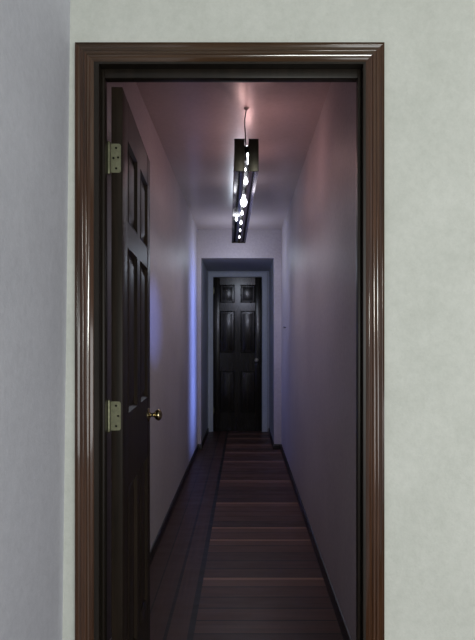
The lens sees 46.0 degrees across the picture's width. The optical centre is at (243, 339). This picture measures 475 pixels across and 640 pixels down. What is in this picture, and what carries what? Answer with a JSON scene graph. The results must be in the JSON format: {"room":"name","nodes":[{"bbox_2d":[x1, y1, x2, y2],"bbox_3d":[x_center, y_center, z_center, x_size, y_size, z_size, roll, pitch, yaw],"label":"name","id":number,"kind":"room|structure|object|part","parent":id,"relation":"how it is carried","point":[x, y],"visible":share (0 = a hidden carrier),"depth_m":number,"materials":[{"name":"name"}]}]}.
{"room":"plain room","nodes":[
{"label":"plain room","id":0,"kind":"room"},
{"bbox_2d":[0,0,69,639],"bbox_3d":[-0.620,-0.150,-1.296,0.259,2.900,5.808,0,0,0],"label":"wall","id":1,"kind":"structure","parent":0,"point":[34,34],"depth_m":1.35,"materials":[{"name":"paint"}]},
{"bbox_2d":[107,82,197,639],"bbox_3d":[-0.614,-0.010,4.190,0.120,2.620,4.980,0,0,0],"label":"wall","id":2,"kind":"structure","parent":0,"point":[173,229],"depth_m":3.90,"materials":[{"name":"paint"}]},
{"bbox_2d":[110,428,208,639],"bbox_3d":[-0.526,1.270,4.810,0.055,0.060,6.220,0,0,0],"label":"baseboard","id":3,"kind":"structure","parent":2,"relation":"attached to","point":[158,538],"depth_m":4.29,"materials":[{"name":"brown wood"}]},
{"bbox_2d":[202,261,207,439],"bbox_3d":[-0.573,0.111,7.430,0.120,2.378,1.220,0,0,0],"label":"wall","id":4,"kind":"structure","parent":0,"point":[204,270],"depth_m":7.27,"materials":[{"name":"paint"}]},
{"bbox_2d":[136,82,330,228],"bbox_3d":[-0.054,-1.370,4.200,1.240,0.100,5.000,0,0,0],"label":"ceiling","id":5,"kind":"structure","parent":0,"point":[197,125],"depth_m":3.58,"materials":[{"name":"paint"}]},
{"bbox_2d":[232,107,258,242],"bbox_3d":[-0.017,-1.062,3.842,0.122,0.516,2.086,0,0,-2],"label":"hanging lamp","id":6,"kind":"object","parent":5,"relation":"hanging from","point":[246,158],"visible":1,"depth_m":3.08,"materials":[{"name":"metal"}]},
{"bbox_3d":[-0.023,-0.925,2.801,0.052,0.163,0.005,0,0,-2],"label":"plate","id":7,"kind":"part","parent":6,"relation":"part of","materials":[{"name":"black metal"}]},
{"bbox_3d":[-0.002,-0.839,3.380,0.042,0.071,0.041,0,0,-2],"label":"bulb","id":8,"kind":"part","parent":6,"relation":"part of","materials":[{"name":"white glass"}]},
{"bbox_3d":[0.008,-1.147,3.080,0.017,0.346,0.226,0,0,0],"label":"cord","id":9,"kind":"part","parent":6,"relation":"part of","materials":[{"name":"rubber"}]},
{"bbox_3d":[0.048,-0.925,2.804,0.050,0.163,0.005,0,0,-2],"label":"plate","id":10,"kind":"part","parent":6,"relation":"part of","materials":[{"name":"black metal"}]},
{"bbox_2d":[202,260,272,270],"bbox_3d":[-0.077,-1.028,7.430,0.871,0.100,1.220,0,0,0],"label":"ceiling","id":11,"kind":"structure","parent":0,"point":[211,265],"depth_m":7.35,"materials":[{"name":"paint"}]},
{"bbox_2d":[208,271,268,431],"bbox_3d":[-0.077,0.161,7.990,0.871,2.278,0.100,0,0,0],"label":"wall","id":12,"kind":"structure","parent":0,"point":[208,271],"depth_m":7.94,"materials":[{"name":"paint"}]},
{"bbox_2d":[213,277,261,430],"bbox_3d":[-0.094,0.202,7.942,0.698,2.181,0.096,0,0,0],"label":"door","id":13,"kind":"structure","parent":12,"relation":"in","point":[237,301],"depth_m":7.95,"materials":[{"name":"black wood"}]},
{"bbox_3d":[-0.238,-0.657,7.970,0.204,0.251,0.028,0,0,0],"label":"panel","id":14,"kind":"part","parent":13,"relation":"part of","materials":[{"name":"black wood"}]},
{"bbox_3d":[-0.238,-0.115,7.970,0.204,0.586,0.028,0,0,0],"label":"panel","id":15,"kind":"part","parent":13,"relation":"part of","materials":[{"name":"black wood"}]},
{"bbox_3d":[-0.238,0.735,7.970,0.204,0.586,0.028,0,0,0],"label":"panel","id":16,"kind":"part","parent":13,"relation":"part of","materials":[{"name":"black wood"}]},
{"bbox_3d":[0.055,-0.657,7.970,0.204,0.251,0.028,0,0,0],"label":"panel","id":17,"kind":"part","parent":13,"relation":"part of","materials":[{"name":"black wood"}]},
{"bbox_3d":[0.055,-0.115,7.970,0.204,0.586,0.028,0,0,0],"label":"panel","id":18,"kind":"part","parent":13,"relation":"part of","materials":[{"name":"black wood"}]},
{"bbox_3d":[0.055,0.735,7.970,0.204,0.586,0.028,0,0,0],"label":"panel","id":19,"kind":"part","parent":13,"relation":"part of","materials":[{"name":"black wood"}]},
{"bbox_2d":[208,272,266,431],"bbox_3d":[-0.091,0.168,7.932,0.835,2.265,0.017,0,0,0],"label":"door frame","id":20,"kind":"structure","parent":12,"relation":"attached to","point":[211,275],"depth_m":7.93,"materials":[{"name":"white paint"}]},
{"bbox_2d":[198,229,280,443],"bbox_3d":[-0.054,-0.010,6.750,1.240,2.620,0.140,0,0,0],"label":"wall","id":21,"kind":"structure","parent":0,"point":[213,244],"depth_m":6.68,"materials":[{"name":"paint"}]},
{"bbox_2d":[150,431,343,639],"bbox_3d":[0.100,1.350,2.500,6.600,0.100,13.400,0,0,0],"label":"floor","id":22,"kind":"structure","parent":0,"point":[235,558],"depth_m":3.35,"materials":[{"name":"brown wood"}]},
{"bbox_2d":[62,0,474,639],"bbox_3d":[1.325,-0.150,1.654,4.150,2.900,0.092,0,0,0],"label":"wall","id":23,"kind":"structure","parent":0,"point":[429,45],"depth_m":1.61,"materials":[{"name":"paint"}]},
{"bbox_2d":[107,87,161,639],"bbox_3d":[-0.382,0.261,2.059,0.095,2.063,0.727,0,0,-2],"label":"door","id":24,"kind":"structure","parent":23,"relation":"in","point":[130,415],"depth_m":1.89,"materials":[{"name":"black wood"}]},
{"bbox_3d":[-0.398,-0.512,1.914,0.026,0.261,0.204,0,0,-3],"label":"panel","id":25,"kind":"part","parent":24,"relation":"part of","materials":[{"name":"black wood"}]},
{"bbox_3d":[-0.398,-0.030,1.914,0.026,0.536,0.204,0,0,-3],"label":"panel","id":26,"kind":"part","parent":24,"relation":"part of","materials":[{"name":"black wood"}]},
{"bbox_3d":[-0.398,0.780,1.914,0.026,0.596,0.204,0,0,-3],"label":"panel","id":27,"kind":"part","parent":24,"relation":"part of","materials":[{"name":"brown wood"}]},
{"bbox_3d":[-0.413,-0.512,2.212,0.026,0.261,0.204,0,0,-3],"label":"panel","id":28,"kind":"part","parent":24,"relation":"part of","materials":[{"name":"black wood"}]},
{"bbox_3d":[-0.413,-0.030,2.212,0.026,0.536,0.204,0,0,-3],"label":"panel","id":29,"kind":"part","parent":24,"relation":"part of","materials":[{"name":"black wood"}]},
{"bbox_3d":[-0.413,0.780,2.212,0.026,0.596,0.204,0,0,-3],"label":"panel","id":30,"kind":"part","parent":24,"relation":"part of","materials":[{"name":"brown wood"}]},
{"bbox_3d":[-0.375,0.315,2.357,0.060,0.049,0.049,0,0,-3],"label":"knob","id":31,"kind":"part","parent":24,"relation":"part of","materials":[{"name":"gold metal"}]},
{"bbox_2d":[75,42,383,639],"bbox_3d":[-0.041,0.226,1.647,0.882,2.149,0.105,0,0,0],"label":"door frame","id":32,"kind":"structure","parent":23,"relation":"attached to","point":[86,53],"depth_m":1.60,"materials":[{"name":"brown wood"}]},
{"bbox_2d":[269,262,272,438],"bbox_3d":[0.418,0.111,7.430,0.120,2.378,1.220,0,0,0],"label":"wall","id":33,"kind":"structure","parent":0,"point":[271,268],"depth_m":7.29,"materials":[{"name":"paint"}]},
{"bbox_2d":[281,82,355,639],"bbox_3d":[0.506,-0.010,4.190,0.120,2.620,4.980,0,0,0],"label":"wall","id":34,"kind":"structure","parent":0,"point":[318,231],"depth_m":3.03,"materials":[{"name":"paint"}]},
{"bbox_2d":[268,428,351,639],"bbox_3d":[0.395,1.270,4.810,0.102,0.060,6.220,0,0,0],"label":"baseboard","id":35,"kind":"structure","parent":34,"relation":"attached to","point":[341,621],"depth_m":3.24,"materials":[{"name":"brown wood"}]}
]}

